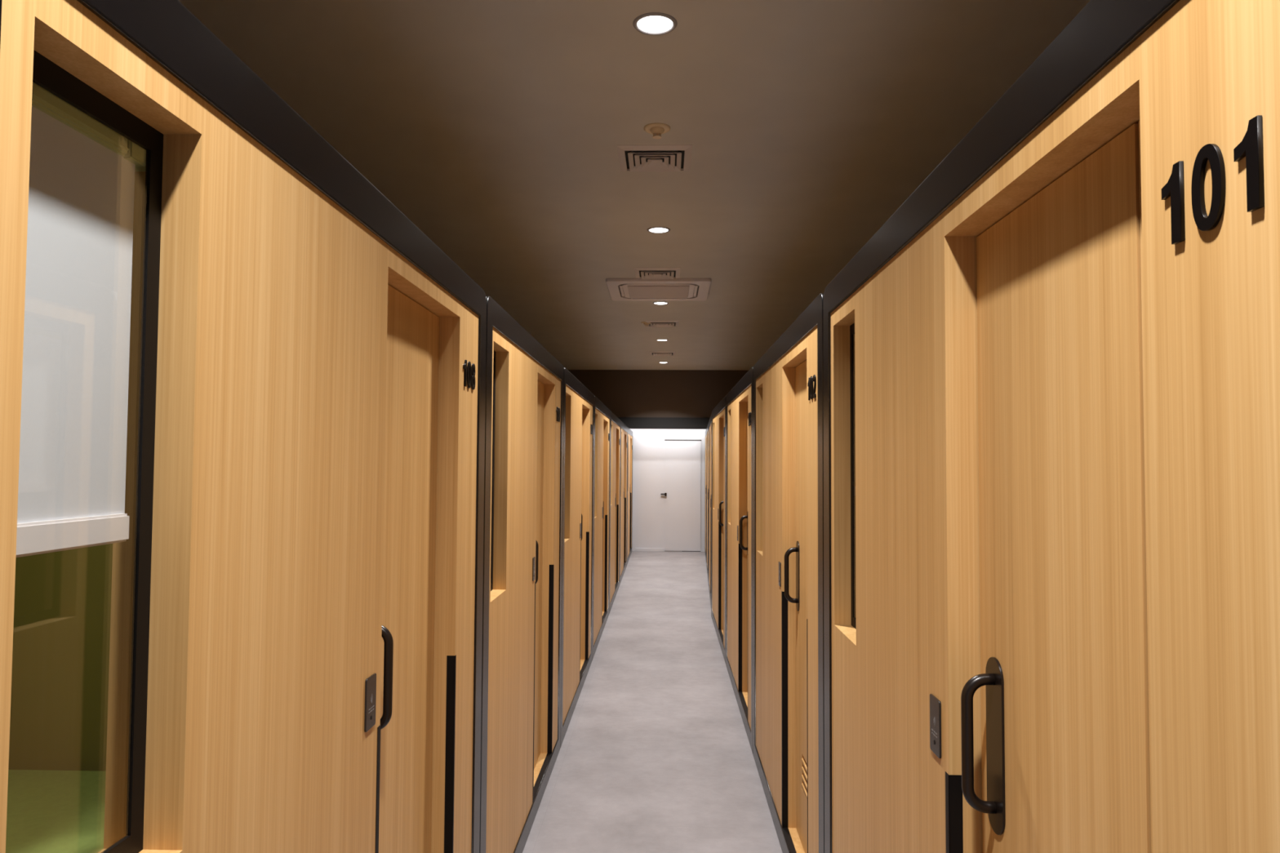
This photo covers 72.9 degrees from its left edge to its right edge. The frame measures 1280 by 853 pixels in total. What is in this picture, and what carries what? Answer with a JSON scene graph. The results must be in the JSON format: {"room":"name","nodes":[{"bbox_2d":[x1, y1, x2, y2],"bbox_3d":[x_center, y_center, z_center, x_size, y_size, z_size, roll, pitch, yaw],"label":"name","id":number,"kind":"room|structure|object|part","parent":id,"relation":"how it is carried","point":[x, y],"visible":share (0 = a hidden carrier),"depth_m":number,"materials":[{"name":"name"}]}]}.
{"room":"hotel corridor","nodes":[
{"label":"hotel corridor","id":0,"kind":"room"},
{"bbox_2d":[178,0,1089,370],"bbox_3d":[0.183,-1.449,6.162,5.200,0.100,20.200,0,-2,2],"label":"ceiling","id":1,"kind":"structure","parent":0,"point":[496,128],"depth_m":4.24,"materials":[{"name":"brown paint"}]},
{"bbox_2d":[640,321,650,326],"bbox_3d":[0.077,-1.208,10.260,0.132,0.048,0.132,0,-2,2],"label":"sprinkler","id":2,"kind":"object","parent":1,"relation":"attached to","point":[645,323],"visible":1,"depth_m":10.24,"materials":[{"name":"beige plastic"}]},
{"bbox_2d":[617,144,692,171],"bbox_3d":[0.082,-1.446,4.708,0.394,0.026,0.394,0,-2,2],"label":"ceiling vent","id":3,"kind":"object","parent":1,"relation":"in","point":[656,157],"visible":1,"depth_m":4.67,"materials":[{"name":"black"}]},
{"bbox_2d":[632,12,677,35],"bbox_3d":[0.057,-1.517,3.264,0.168,0.010,0.168,0,-2,2],"label":"recessed light","id":4,"kind":"object","parent":1,"relation":"in","point":[655,24],"visible":1,"depth_m":3.26,"materials":[{"name":"grey plastic"}]},
{"bbox_2d":[644,122,670,138],"bbox_3d":[0.085,-1.452,4.282,0.132,0.048,0.132,0,-2,2],"label":"sprinkler","id":5,"kind":"object","parent":1,"relation":"attached to","point":[656,129],"visible":1,"depth_m":4.26,"materials":[{"name":"beige plastic"}]},
{"bbox_2d":[634,267,680,279],"bbox_3d":[0.153,-1.329,7.559,0.394,0.026,0.394,0,-2,2],"label":"ceiling vent","id":6,"kind":"object","parent":1,"relation":"in","point":[640,273],"visible":1,"depth_m":7.50,"materials":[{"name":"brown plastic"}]},
{"bbox_2d":[605,278,711,301],"bbox_3d":[0.178,-1.295,8.258,0.950,0.036,0.950,0,-2,2],"label":"air conditioner","id":7,"kind":"object","parent":1,"relation":"attached to","point":[620,289],"visible":1,"depth_m":8.14,"materials":[{"name":"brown plastic"}]},
{"bbox_2d":[627,285,689,297],"bbox_3d":[0.178,-1.282,8.258,0.570,0.010,0.570,0,-2,2],"label":"grille","id":8,"kind":"object","parent":7,"relation":"attached to","point":[633,291],"depth_m":8.22,"materials":[{"name":"brown"}]},
{"bbox_2d":[646,226,670,233],"bbox_3d":[0.133,-1.398,6.161,0.168,0.010,0.168,0,-2,2],"label":"recessed light","id":9,"kind":"object","parent":1,"relation":"in","point":[653,229],"visible":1,"depth_m":6.15,"materials":[{"name":"grey plastic"}]},
{"bbox_2d":[653,301,668,305],"bbox_3d":[0.215,-1.282,8.998,0.168,0.010,0.168,0,-2,2],"label":"recessed light","id":10,"kind":"object","parent":1,"relation":"in","point":[660,303],"visible":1,"depth_m":8.99,"materials":[{"name":"grey plastic"}]},
{"bbox_2d":[645,320,679,327],"bbox_3d":[0.266,-1.216,10.305,0.394,0.026,0.394,0,-2,2],"label":"ceiling vent","id":11,"kind":"object","parent":1,"relation":"in","point":[653,323],"visible":0.98,"depth_m":10.26,"materials":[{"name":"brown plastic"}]},
{"bbox_2d":[648,351,675,355],"bbox_3d":[0.341,-1.100,13.132,0.394,0.026,0.394,0,-2,2],"label":"ceiling vent","id":12,"kind":"object","parent":1,"relation":"in","point":[651,353],"visible":1,"depth_m":13.03,"materials":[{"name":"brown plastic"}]},
{"bbox_2d":[656,338,668,341],"bbox_3d":[0.300,-1.170,11.724,0.168,0.010,0.168,0,-2,2],"label":"recessed light","id":13,"kind":"object","parent":1,"relation":"in","point":[660,340],"visible":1,"depth_m":11.70,"materials":[{"name":"grey plastic"}]},
{"bbox_2d":[522,551,782,852],"bbox_3d":[0.163,1.948,6.023,5.200,0.100,20.200,0,-2,2],"label":"floor","id":14,"kind":"structure","parent":0,"point":[655,755],"depth_m":5.08,"materials":[{"name":"concrete"}]},
{"bbox_2d":[0,0,486,852],"bbox_3d":[-1.354,0.615,1.872,1.626,2.207,2.424,0,-2,2],"label":"wall","id":15,"kind":"structure","parent":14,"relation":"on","point":[242,392],"depth_m":1.25,"materials":[{"name":"brown wood"}]},
{"bbox_3d":[-1.672,1.133,1.768,0.840,0.160,1.990,0,-2,2],"label":"mattress","id":16,"kind":"part","parent":15,"relation":"part of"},
{"bbox_3d":[-0.637,0.119,0.938,0.016,0.034,0.253,0,-2,2],"label":"rail","id":17,"kind":"part","parent":15,"relation":"part of","materials":[{"name":"white"}]},
{"bbox_2d":[17,106,134,523],"bbox_3d":[-0.636,-0.114,0.948,0.001,0.446,0.253,0,-2,2],"label":"roller blind","id":18,"kind":"object","parent":15,"relation":"hanging from","point":[77,326],"depth_m":0.97,"materials":[{"name":"fabric"}]},
{"bbox_3d":[-0.646,-0.357,0.967,0.043,0.049,0.290,0,-2,2],"label":"head rail","id":19,"kind":"part","parent":15,"relation":"part of","materials":[{"name":"black"}]},
{"bbox_3d":[-0.572,0.552,1.903,0.057,0.236,0.020,0,-2,2],"label":"door handle","id":20,"kind":"part","parent":15,"relation":"part of","materials":[{"name":"brown metal"}]},
{"bbox_3d":[-0.616,0.654,2.098,0.038,1.972,0.536,0,-2,2],"label":"door","id":21,"kind":"part","parent":15,"relation":"part of","materials":[{"name":"brown wood"}]},
{"bbox_2d":[479,296,564,852],"bbox_3d":[-1.291,0.705,4.069,1.626,2.207,2.424,0,-2,2],"label":"wall","id":22,"kind":"structure","parent":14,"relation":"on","point":[521,716],"depth_m":3.57,"materials":[{"name":"brown wood"}]},
{"bbox_3d":[-0.509,0.642,4.101,0.057,0.236,0.020,0,-2,2],"label":"door handle","id":23,"kind":"part","parent":22,"relation":"part of","materials":[{"name":"brown metal"}]},
{"bbox_3d":[-0.554,0.744,4.295,0.038,1.972,0.536,0,-2,2],"label":"door","id":24,"kind":"part","parent":22,"relation":"part of","materials":[{"name":"brown wood"}]},
{"bbox_2d":[560,367,594,747],"bbox_3d":[-1.229,0.795,6.267,1.626,2.207,2.424,0,-2,2],"label":"wall","id":25,"kind":"structure","parent":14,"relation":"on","point":[576,656],"depth_m":5.88,"materials":[{"name":"brown wood"}]},
{"bbox_3d":[-0.447,0.732,6.298,0.057,0.236,0.020,0,-2,2],"label":"door handle","id":26,"kind":"part","parent":25,"relation":"part of","materials":[{"name":"brown metal"}]},
{"bbox_2d":[592,395,610,658],"bbox_3d":[-1.166,0.885,8.464,1.626,2.207,2.424,0,-2,2],"label":"wall","id":27,"kind":"structure","parent":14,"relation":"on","point":[602,465],"depth_m":8.18,"materials":[{"name":"brown wood"}]},
{"bbox_2d":[608,411,621,613],"bbox_3d":[-1.104,0.976,10.661,1.626,2.207,2.424,0,-2,2],"label":"wall","id":28,"kind":"structure","parent":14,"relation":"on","point":[615,423],"depth_m":10.44,"materials":[{"name":"brown wood"}]},
{"bbox_2d":[619,420,627,584],"bbox_3d":[-1.041,1.066,12.858,1.626,2.207,2.424,0,-2,2],"label":"wall","id":29,"kind":"structure","parent":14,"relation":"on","point":[624,433],"depth_m":12.65,"materials":[{"name":"brown wood"}]},
{"bbox_2d":[626,427,632,564],"bbox_3d":[-0.979,1.156,15.056,1.626,2.207,2.424,0,-2,2],"label":"wall","id":30,"kind":"structure","parent":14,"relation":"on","point":[629,503],"depth_m":14.93,"materials":[{"name":"beige wood"}]},
{"bbox_2d":[704,427,706,560],"bbox_3d":[1.932,1.159,14.704,1.626,2.207,2.424,0,-2,4],"label":"wall","id":31,"kind":"structure","parent":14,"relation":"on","point":[706,428],"depth_m":15.20,"materials":[{"name":"beige wood"}]},
{"bbox_3d":[1.183,1.183,14.868,0.100,2.063,1.999,0,-2,4],"label":"panel","id":32,"kind":"part","parent":31,"relation":"part of","materials":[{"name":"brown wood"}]},
{"bbox_2d":[706,423,708,582],"bbox_3d":[1.792,1.068,12.510,1.626,2.207,2.424,0,-2,4],"label":"wall","id":33,"kind":"structure","parent":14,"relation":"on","point":[707,501],"depth_m":13.11,"materials":[{"name":"beige wood"}]},
{"bbox_3d":[1.044,1.092,12.674,0.100,2.063,1.999,0,-2,4],"label":"panel","id":34,"kind":"part","parent":33,"relation":"part of","materials":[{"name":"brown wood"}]},
{"bbox_2d":[708,413,711,605],"bbox_3d":[1.653,0.978,10.316,1.626,2.207,2.424,0,-2,4],"label":"wall","id":35,"kind":"structure","parent":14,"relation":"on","point":[710,419],"depth_m":10.94,"materials":[{"name":"beige wood"}]},
{"bbox_3d":[0.905,1.002,10.480,0.100,2.063,1.999,0,-2,4],"label":"panel","id":36,"kind":"part","parent":35,"relation":"part of","materials":[{"name":"brown wood"}]},
{"bbox_2d":[711,395,726,662],"bbox_3d":[1.547,0.887,8.099,1.626,2.207,2.424,0,-2,2],"label":"wall","id":37,"kind":"structure","parent":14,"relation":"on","point":[718,413],"depth_m":8.18,"materials":[{"name":"brown wood"}]},
{"bbox_3d":[0.766,0.811,8.073,0.057,0.236,0.020,0,-2,2],"label":"door handle","id":38,"kind":"part","parent":37,"relation":"part of","materials":[{"name":"brown metal"}]},
{"bbox_2d":[725,366,753,752],"bbox_3d":[1.485,0.797,5.902,1.626,2.207,2.424,0,-2,2],"label":"wall","id":39,"kind":"structure","parent":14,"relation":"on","point":[740,400],"depth_m":5.96,"materials":[{"name":"oak veneer"},{"name":"black steel"}]},
{"bbox_3d":[0.704,0.722,5.876,0.057,0.236,0.020,0,-2,2],"label":"door handle","id":40,"kind":"part","parent":39,"relation":"part of","materials":[{"name":"brown metal"}]},
{"bbox_3d":[0.747,0.808,5.674,0.038,1.972,0.536,0,-2,2],"label":"door","id":41,"kind":"part","parent":39,"relation":"part of","materials":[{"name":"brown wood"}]},
{"bbox_3d":[0.733,0.725,5.875,0.006,0.296,0.073,0,-2,2],"label":"handle plate","id":42,"kind":"part","parent":39,"relation":"part of","materials":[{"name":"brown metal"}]},
{"bbox_2d":[752,293,824,852],"bbox_3d":[1.422,0.707,3.704,1.626,2.207,2.424,0,-2,2],"label":"wall","id":43,"kind":"structure","parent":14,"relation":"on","point":[788,667],"depth_m":3.73,"materials":[{"name":"oak veneer"},{"name":"black steel"}]},
{"bbox_3d":[0.641,0.631,3.679,0.057,0.236,0.020,0,-2,2],"label":"door handle","id":44,"kind":"part","parent":43,"relation":"part of","materials":[{"name":"brown metal"}]},
{"bbox_3d":[0.671,0.634,3.678,0.006,0.296,0.073,0,-2,2],"label":"handle plate","id":45,"kind":"part","parent":43,"relation":"part of","materials":[{"name":"brown metal"}]},
{"bbox_3d":[0.684,0.718,3.477,0.038,1.972,0.536,0,-2,2],"label":"door","id":46,"kind":"part","parent":43,"relation":"part of","materials":[{"name":"brown wood"}]},
{"bbox_2d":[822,0,1279,852],"bbox_3d":[1.360,0.617,1.507,1.626,2.207,2.424,0,-2,2],"label":"wall","id":47,"kind":"structure","parent":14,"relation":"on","point":[1051,373],"depth_m":1.19,"materials":[{"name":"oak veneer"},{"name":"black steel"}]},
{"bbox_3d":[0.579,0.541,1.482,0.057,0.236,0.020,0,-2,2],"label":"door handle","id":48,"kind":"part","parent":47,"relation":"part of","materials":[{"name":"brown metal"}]},
{"bbox_3d":[0.608,0.544,1.481,0.006,0.296,0.073,0,-2,2],"label":"handle plate","id":49,"kind":"part","parent":47,"relation":"part of","materials":[{"name":"brown metal"}]},
{"bbox_3d":[0.622,0.628,1.280,0.038,1.972,0.536,0,-2,2],"label":"door","id":50,"kind":"part","parent":47,"relation":"part of","materials":[{"name":"brown wood"}]},
{"bbox_2d":[630,428,706,551],"bbox_3d":[0.459,0.661,16.130,5.200,3.300,0.100,0,-2,2],"label":"wall","id":51,"kind":"structure","parent":0,"point":[648,444],"depth_m":16.07,"materials":[{"name":"white paint"}]},
{"bbox_2d":[635,548,664,551],"bbox_3d":[0.187,2.281,16.015,0.520,0.050,0.012,0,-2,2],"label":"trim","id":52,"kind":"structure","parent":51,"relation":"attached to","point":[637,549],"depth_m":16.01,"materials":[{"name":"white paint"}]},
{"bbox_2d":[660,439,701,551],"bbox_3d":[0.759,1.275,16.021,0.752,2.068,0.049,0,-2,2],"label":"door","id":53,"kind":"structure","parent":51,"relation":"in","point":[682,495],"depth_m":16.03,"materials":[{"name":"white paint"}]},
{"bbox_3d":[-2.476,0.237,6.168,0.100,3.300,20.200,0,-2,2],"label":"wall","id":54,"kind":"structure","parent":0,"visible":0},
{"bbox_2d":[568,369,748,417],"bbox_3d":[0.449,-0.585,15.576,5.200,0.855,0.110,0,-2,2],"label":"ceiling","id":55,"kind":"structure","parent":54,"relation":"attached to","point":[673,393],"depth_m":15.52,"materials":[{"name":"brown paint"}]},
{"bbox_2d":[617,417,710,429],"bbox_3d":[0.445,-0.058,15.544,5.200,0.200,0.130,0,-2,2],"label":"trim","id":56,"kind":"structure","parent":54,"relation":"attached to","point":[666,423],"depth_m":15.48,"materials":[{"name":"grey paint"}]}
]}

